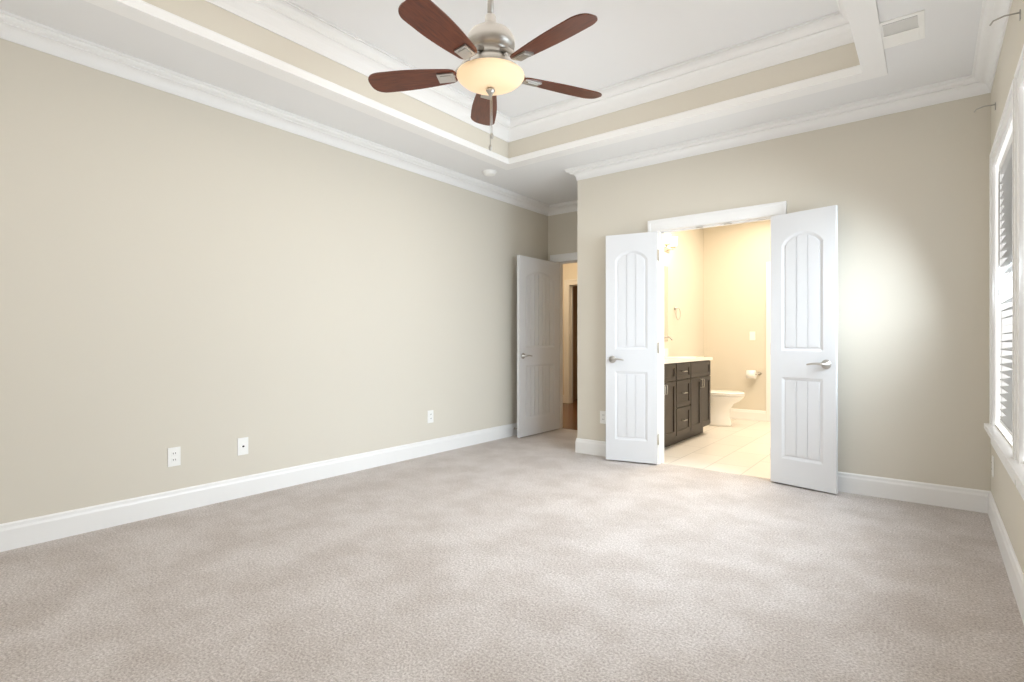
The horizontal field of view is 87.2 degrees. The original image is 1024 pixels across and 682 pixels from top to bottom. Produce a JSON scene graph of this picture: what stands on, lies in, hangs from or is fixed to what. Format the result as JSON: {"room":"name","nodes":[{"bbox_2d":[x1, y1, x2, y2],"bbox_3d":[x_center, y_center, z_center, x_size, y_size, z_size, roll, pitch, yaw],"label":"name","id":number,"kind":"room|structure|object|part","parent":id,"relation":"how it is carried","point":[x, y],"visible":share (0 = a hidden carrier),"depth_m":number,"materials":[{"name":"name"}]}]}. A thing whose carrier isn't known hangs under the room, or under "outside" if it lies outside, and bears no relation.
{"room":"empty bedroom","nodes":[
{"label":"empty bedroom","id":0,"kind":"room"},
{"bbox_2d":[0,38,551,523],"bbox_3d":[-1.698,-0.290,4.023,0.150,2.740,7.090,0,0,38],"label":"wall","id":1,"kind":"structure","parent":0,"point":[202,286],"depth_m":3.57,"materials":[{"name":"beige paint"}]},
{"bbox_2d":[168,447,180,466],"bbox_3d":[-2.130,0.730,3.390,0.008,0.118,0.072,0,0,38],"label":"electrical outlet plate","id":2,"kind":"object","parent":1,"relation":"attached to","point":[174,456],"depth_m":3.39,"materials":[{"name":"white plastic"}]},
{"bbox_2d":[238,437,247,455],"bbox_3d":[-1.863,0.730,3.727,0.014,0.118,0.072,0,0,38],"label":"electrical outlet plate","id":3,"kind":"object","parent":1,"relation":"attached to","point":[242,442],"depth_m":3.72,"materials":[{"name":"white plastic"}]},
{"bbox_2d":[0,423,516,551],"bbox_3d":[-1.655,1.010,3.989,0.020,0.140,6.850,0,0,38],"label":"baseboard","id":4,"kind":"structure","parent":1,"relation":"attached to","point":[32,531],"depth_m":3.55,"materials":[{"name":"white wood"}]},
{"bbox_2d":[0,9,551,215],"bbox_3d":[-1.626,-1.608,3.967,0.095,0.105,6.850,0,0,38],"label":"crown molding","id":5,"kind":"structure","parent":1,"relation":"attached to","point":[14,28],"depth_m":3.57,"materials":[{"name":"white wood"}]},
{"bbox_2d":[428,410,432,422],"bbox_3d":[-0.776,0.720,5.124,0.008,0.118,0.072,0,0,38],"label":"electrical outlet plate","id":6,"kind":"object","parent":1,"relation":"attached to","point":[430,413],"depth_m":5.12,"materials":[{"name":"white plastic"}]},
{"bbox_2d":[142,0,507,157],"bbox_3d":[-1.193,-1.840,3.597,0.050,0.360,3.800,0,0,38],"label":"wall","id":7,"kind":"structure","parent":0,"point":[203,13],"depth_m":3.45,"materials":[{"name":"beige paint"}]},
{"bbox_2d":[84,0,519,169],"bbox_3d":[-1.166,-1.835,3.576,0.230,0.372,3.910,0,0,38],"label":"crown molding","id":8,"kind":"structure","parent":7,"relation":"attached to","point":[287,19],"depth_m":3.46,"materials":[{"name":"white wood"}]},
{"bbox_2d":[0,0,982,204],"bbox_3d":[0.630,-1.890,3.632,4.300,0.460,9.340,0,0,38],"label":"ceiling","id":9,"kind":"structure","parent":0,"point":[618,41],"depth_m":3.48,"materials":[{"name":"white paint"}]},
{"bbox_2d":[368,0,601,150],"bbox_3d":[-0.105,-1.498,2.713,1.255,1.039,1.255,0,0,38],"label":"ceiling fan","id":10,"kind":"object","parent":9,"relation":"hanging from","point":[488,70],"visible":1,"depth_m":2.65,"materials":[{"name":"brown wood"}]},
{"bbox_3d":[-0.520,-1.375,2.830,0.485,0.038,0.150,0,0,11],"label":"blade","id":11,"kind":"part","parent":10,"relation":"part of","materials":[{"name":"brown wood"}]},
{"bbox_3d":[-0.312,-1.375,2.385,0.150,0.038,0.485,0,0,29],"label":"blade","id":12,"kind":"part","parent":10,"relation":"part of","materials":[{"name":"brown wood"}]},
{"bbox_3d":[-0.161,-1.375,3.165,0.150,0.038,0.485,0,0,-7],"label":"blade","id":13,"kind":"part","parent":10,"relation":"part of","materials":[{"name":"brown wood"}]},
{"bbox_3d":[-0.107,-1.631,2.739,0.545,0.775,0.546,0,0,38],"label":"motor","id":14,"kind":"part","parent":10,"relation":"part of","materials":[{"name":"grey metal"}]},
{"bbox_3d":[-0.110,-1.328,2.751,0.348,0.072,0.348,0,0,38],"label":"lamp shade","id":15,"kind":"part","parent":10,"relation":"part of","materials":[{"name":"beige glass"}]},
{"bbox_3d":[0.175,-1.375,2.445,0.150,0.038,0.485,0,0,-43],"label":"blade","id":16,"kind":"part","parent":10,"relation":"part of","materials":[{"name":"brown wood"}]},
{"bbox_3d":[0.269,-1.375,2.927,0.485,0.038,0.150,0,0,-25],"label":"blade","id":17,"kind":"part","parent":10,"relation":"part of","materials":[{"name":"brown wood"}]},
{"bbox_2d":[482,169,496,175],"bbox_3d":[-0.220,-1.643,5.273,0.144,0.034,0.144,0,0,38],"label":"smoke detector","id":18,"kind":"object","parent":9,"relation":"attached to","point":[489,172],"visible":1,"depth_m":5.23,"materials":[{"name":"white plastic"}]},
{"bbox_2d":[880,10,924,48],"bbox_3d":[2.078,-1.652,2.875,0.205,0.016,0.310,0,0,38],"label":"ceiling vent","id":19,"kind":"object","parent":9,"relation":"in","point":[904,29],"visible":0.98,"depth_m":2.85,"materials":[{"name":"white metal"}]},
{"bbox_2d":[0,428,1023,681],"bbox_3d":[-0.081,1.130,2.722,4.300,0.100,7.030,0,0,38],"label":"floor","id":20,"kind":"structure","parent":0,"point":[548,556],"depth_m":2.38,"materials":[{"name":"beige carpet"}]},
{"bbox_2d":[552,212,571,254],"bbox_3d":[0.909,-0.290,6.409,1.020,2.740,0.120,0,0,38],"label":"wall","id":21,"kind":"structure","parent":0,"point":[561,223],"depth_m":6.56,"materials":[{"name":"beige paint"}]},
{"bbox_2d":[516,255,559,437],"bbox_3d":[0.322,0.059,6.267,0.149,2.018,0.822,0,0,38],"label":"entry door","id":22,"kind":"structure","parent":21,"relation":"in","point":[538,346],"depth_m":6.21,"materials":[{"name":"white wood"}]},
{"bbox_2d":[550,252,576,427],"bbox_3d":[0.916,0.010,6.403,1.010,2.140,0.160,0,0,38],"label":"door frame","id":23,"kind":"structure","parent":21,"relation":"attached to","point":[565,258],"depth_m":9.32,"materials":[{"name":"white wood"}]},
{"bbox_2d":[552,200,576,214],"bbox_3d":[0.842,-1.608,6.324,0.840,0.105,0.095,0,0,38],"label":"crown molding","id":24,"kind":"structure","parent":21,"relation":"attached to","point":[570,206],"depth_m":6.49,"materials":[{"name":"white"}]},
{"bbox_2d":[562,399,576,429],"bbox_3d":[1.235,1.132,8.654,3.290,0.096,3.940,0,0,38],"label":"floor","id":25,"kind":"structure","parent":0,"point":[569,415],"depth_m":7.82,"materials":[{"name":"brown wood"}]},
{"bbox_2d":[563,263,576,399],"bbox_3d":[1.500,-0.290,8.993,3.290,2.740,0.120,0,0,38],"label":"wall","id":26,"kind":"structure","parent":0,"point":[569,271],"depth_m":9.25,"materials":[{"name":"beige paint"}]},
{"bbox_2d":[572,179,587,438],"bbox_3d":[2.233,-0.290,7.170,0.130,2.740,5.050,0,0,38],"label":"wall","id":27,"kind":"structure","parent":0,"point":[579,217],"depth_m":5.18,"materials":[{"name":"beige paint"}]},
{"bbox_2d":[664,266,667,340],"bbox_3d":[1.689,-0.460,6.361,0.006,0.920,0.800,0,0,38],"label":"mirror","id":28,"kind":"object","parent":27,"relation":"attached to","point":[665,301],"visible":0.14,"depth_m":6.58,"materials":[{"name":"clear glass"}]},
{"bbox_2d":[664,348,667,355],"bbox_3d":[1.371,0.138,5.940,0.020,0.098,1.780,0,0,38],"label":"backsplash","id":29,"kind":"structure","parent":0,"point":[665,349],"depth_m":6.58,"materials":[{"name":"white"}]},
{"bbox_2d":[664,233,677,252],"bbox_3d":[1.821,-1.181,6.410,0.154,0.182,0.600,0,0,38],"label":"sconce","id":30,"kind":"object","parent":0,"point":[670,241],"visible":0.54,"depth_m":6.52,"materials":[{"name":"white glass"}]},
{"bbox_2d":[508,43,859,157],"bbox_3d":[1.084,-1.840,4.197,2.760,0.360,0.050,0,0,38],"label":"wall","id":31,"kind":"structure","parent":0,"point":[842,57],"depth_m":3.94,"materials":[{"name":"beige paint"}]},
{"bbox_2d":[512,19,843,166],"bbox_3d":[1.062,-1.835,4.170,2.520,0.372,0.230,0,0,38],"label":"crown molding","id":32,"kind":"structure","parent":31,"relation":"attached to","point":[800,40],"depth_m":3.96,"materials":[{"name":"white wood"}]},
{"bbox_2d":[816,0,887,85],"bbox_3d":[1.033,-1.835,1.858,0.230,0.372,3.910,0,0,38],"label":"crown molding","id":33,"kind":"structure","parent":31,"relation":"attached to","point":[857,22],"depth_m":3.17,"materials":[{"name":"white wood"}]},
{"bbox_2d":[664,419,769,478],"bbox_3d":[2.983,1.131,5.588,3.000,0.098,3.360,0,0,38],"label":"floor","id":34,"kind":"structure","parent":0,"point":[740,446],"depth_m":5.31,"materials":[{"name":"beige tile"}]},
{"bbox_2d":[664,360,709,447],"bbox_3d":[1.587,0.649,5.762,0.580,0.860,1.765,0,0,38],"label":"bathroom vanity","id":35,"kind":"object","parent":34,"relation":"on","point":[686,397],"depth_m":5.66,"materials":[{"name":"brown wood"}]},
{"bbox_2d":[664,356,711,363],"bbox_3d":[1.584,0.203,5.774,0.560,0.032,1.780,0,0,38],"label":"countertop","id":36,"kind":"structure","parent":35,"relation":"on","point":[666,358],"depth_m":5.97,"materials":[{"name":"white stone"}]},
{"bbox_2d":[710,390,744,425],"bbox_3d":[2.624,0.680,6.960,0.738,0.800,0.504,0,0,38],"label":"toilet","id":37,"kind":"object","parent":34,"relation":"on","point":[722,402],"visible":0.54,"depth_m":6.81,"materials":[{"name":"white ceramic"}]},
{"bbox_2d":[704,220,769,410],"bbox_3d":[3.933,-0.290,6.902,2.880,2.740,0.120,0,0,38],"label":"wall","id":38,"kind":"structure","parent":0,"point":[736,257],"depth_m":7.43,"materials":[{"name":"beige paint"}]},
{"bbox_2d":[730,408,769,421],"bbox_3d":[3.883,1.010,6.854,2.860,0.140,0.015,0,0,38],"label":"baseboard","id":39,"kind":"structure","parent":38,"relation":"attached to","point":[757,415],"depth_m":7.35,"materials":[{"name":"white wood"}]},
{"bbox_2d":[750,332,754,339],"bbox_3d":[3.278,-0.070,7.331,0.072,0.118,0.009,0,0,38],"label":"electrical outlet plate","id":40,"kind":"object","parent":38,"relation":"attached to","point":[752,334],"depth_m":7.33,"materials":[{"name":"white plastic"}]},
{"bbox_2d":[746,370,760,378],"bbox_3d":[3.259,0.450,7.262,0.174,0.110,0.138,0,0,38],"label":"toilet paper holder","id":41,"kind":"object","parent":38,"relation":"attached to","point":[751,373],"visible":0.98,"depth_m":7.23,"materials":[{"name":"metal"}]},
{"bbox_2d":[588,93,987,490],"bbox_3d":[1.902,-0.290,4.294,2.850,2.740,0.130,0,0,38],"label":"wall","id":42,"kind":"structure","parent":0,"point":[909,188],"depth_m":3.71,"materials":[{"name":"beige paint"}]},
{"bbox_2d":[576,438,605,456],"bbox_3d":[0.923,1.010,4.979,0.725,0.140,0.015,0,0,38],"label":"baseboard","id":43,"kind":"structure","parent":42,"relation":"attached to","point":[585,446],"depth_m":5.11,"materials":[{"name":"white wood"}]},
{"bbox_2d":[600,411,605,423],"bbox_3d":[0.857,0.715,5.036,0.072,0.118,0.008,0,0,38],"label":"electrical outlet plate","id":44,"kind":"object","parent":42,"relation":"attached to","point":[602,413],"depth_m":5.03,"materials":[{"name":"white plastic"}]},
{"bbox_2d":[606,232,658,463],"bbox_3d":[1.065,0.059,4.773,0.464,2.018,0.149,0,0,25],"label":"door","id":45,"kind":"structure","parent":42,"relation":"in","point":[632,352],"depth_m":4.76,"materials":[{"name":"white wood"}]},
{"bbox_2d":[648,201,786,481],"bbox_3d":[1.684,0.010,4.471,1.110,2.140,0.160,0,0,38],"label":"door frame","id":46,"kind":"structure","parent":42,"relation":"attached to","point":[747,214],"depth_m":4.71,"materials":[{"name":"white wood"}]},
{"bbox_2d":[564,76,975,180],"bbox_3d":[1.711,-1.608,4.313,2.995,0.105,0.095,0,0,38],"label":"crown molding","id":47,"kind":"structure","parent":42,"relation":"attached to","point":[957,88],"depth_m":4.02,"materials":[{"name":"white wood"}]},
{"bbox_2d":[770,205,837,493],"bbox_3d":[2.127,0.059,3.942,0.149,2.018,0.464,0,0,-39],"label":"door","id":48,"kind":"structure","parent":42,"relation":"in","point":[804,349],"depth_m":3.91,"materials":[{"name":"white wood"}]},
{"bbox_2d":[838,471,983,512],"bbox_3d":[2.528,1.010,3.726,1.145,0.140,0.015,0,0,38],"label":"baseboard","id":49,"kind":"structure","parent":42,"relation":"attached to","point":[961,498],"depth_m":3.59,"materials":[{"name":"white wood"}]},
{"bbox_2d":[988,0,1023,574],"bbox_3d":[1.261,-0.290,1.045,0.120,2.740,6.040,0,0,38],"label":"wall","id":50,"kind":"structure","parent":0,"point":[1009,502],"depth_m":2.66,"materials":[{"name":"beige paint"}]},
{"bbox_2d":[968,0,1012,95],"bbox_3d":[1.177,-1.608,1.111,0.095,0.105,5.800,0,0,38],"label":"crown molding","id":51,"kind":"structure","parent":50,"relation":"attached to","point":[989,38],"depth_m":2.92,"materials":[{"name":"white wood"}]},
{"bbox_2d":[991,455,993,476],"bbox_3d":[2.879,0.750,3.220,0.008,0.118,0.072,0,0,38],"label":"electrical outlet plate","id":52,"kind":"object","parent":50,"relation":"attached to","point":[992,461],"depth_m":3.20,"materials":[{"name":"white plastic"}]},
{"bbox_2d":[974,9,1020,112],"bbox_3d":[2.036,-1.350,2.216,0.098,0.040,2.316,0,0,38],"label":"curtain bracket","id":53,"kind":"object","parent":50,"relation":"attached to","point":[1019,12],"visible":1,"depth_m":2.26,"materials":[{"name":"grey metal"}]},
{"bbox_2d":[984,45,1023,499],"bbox_3d":[2.145,-0.250,2.214,0.165,1.710,2.434,0,0,38],"label":"window","id":54,"kind":"structure","parent":50,"relation":"in","point":[1003,449],"depth_m":2.28,"materials":[{"name":"white"}]},
{"bbox_2d":[998,133,1011,435],"bbox_3d":[2.519,-0.271,2.695,0.064,1.465,0.972,0,0,38],"label":"window blinds","id":55,"kind":"object","parent":54,"relation":"attached to","point":[1005,166],"visible":0.38,"depth_m":2.92,"materials":[{"name":"white plastic"}]},
{"bbox_2d":[984,490,1023,623],"bbox_3d":[1.208,1.010,1.087,0.015,0.140,5.800,0,0,38],"label":"baseboard","id":56,"kind":"structure","parent":50,"relation":"attached to","point":[1013,569],"depth_m":2.52,"materials":[{"name":"white wood"}]}
]}

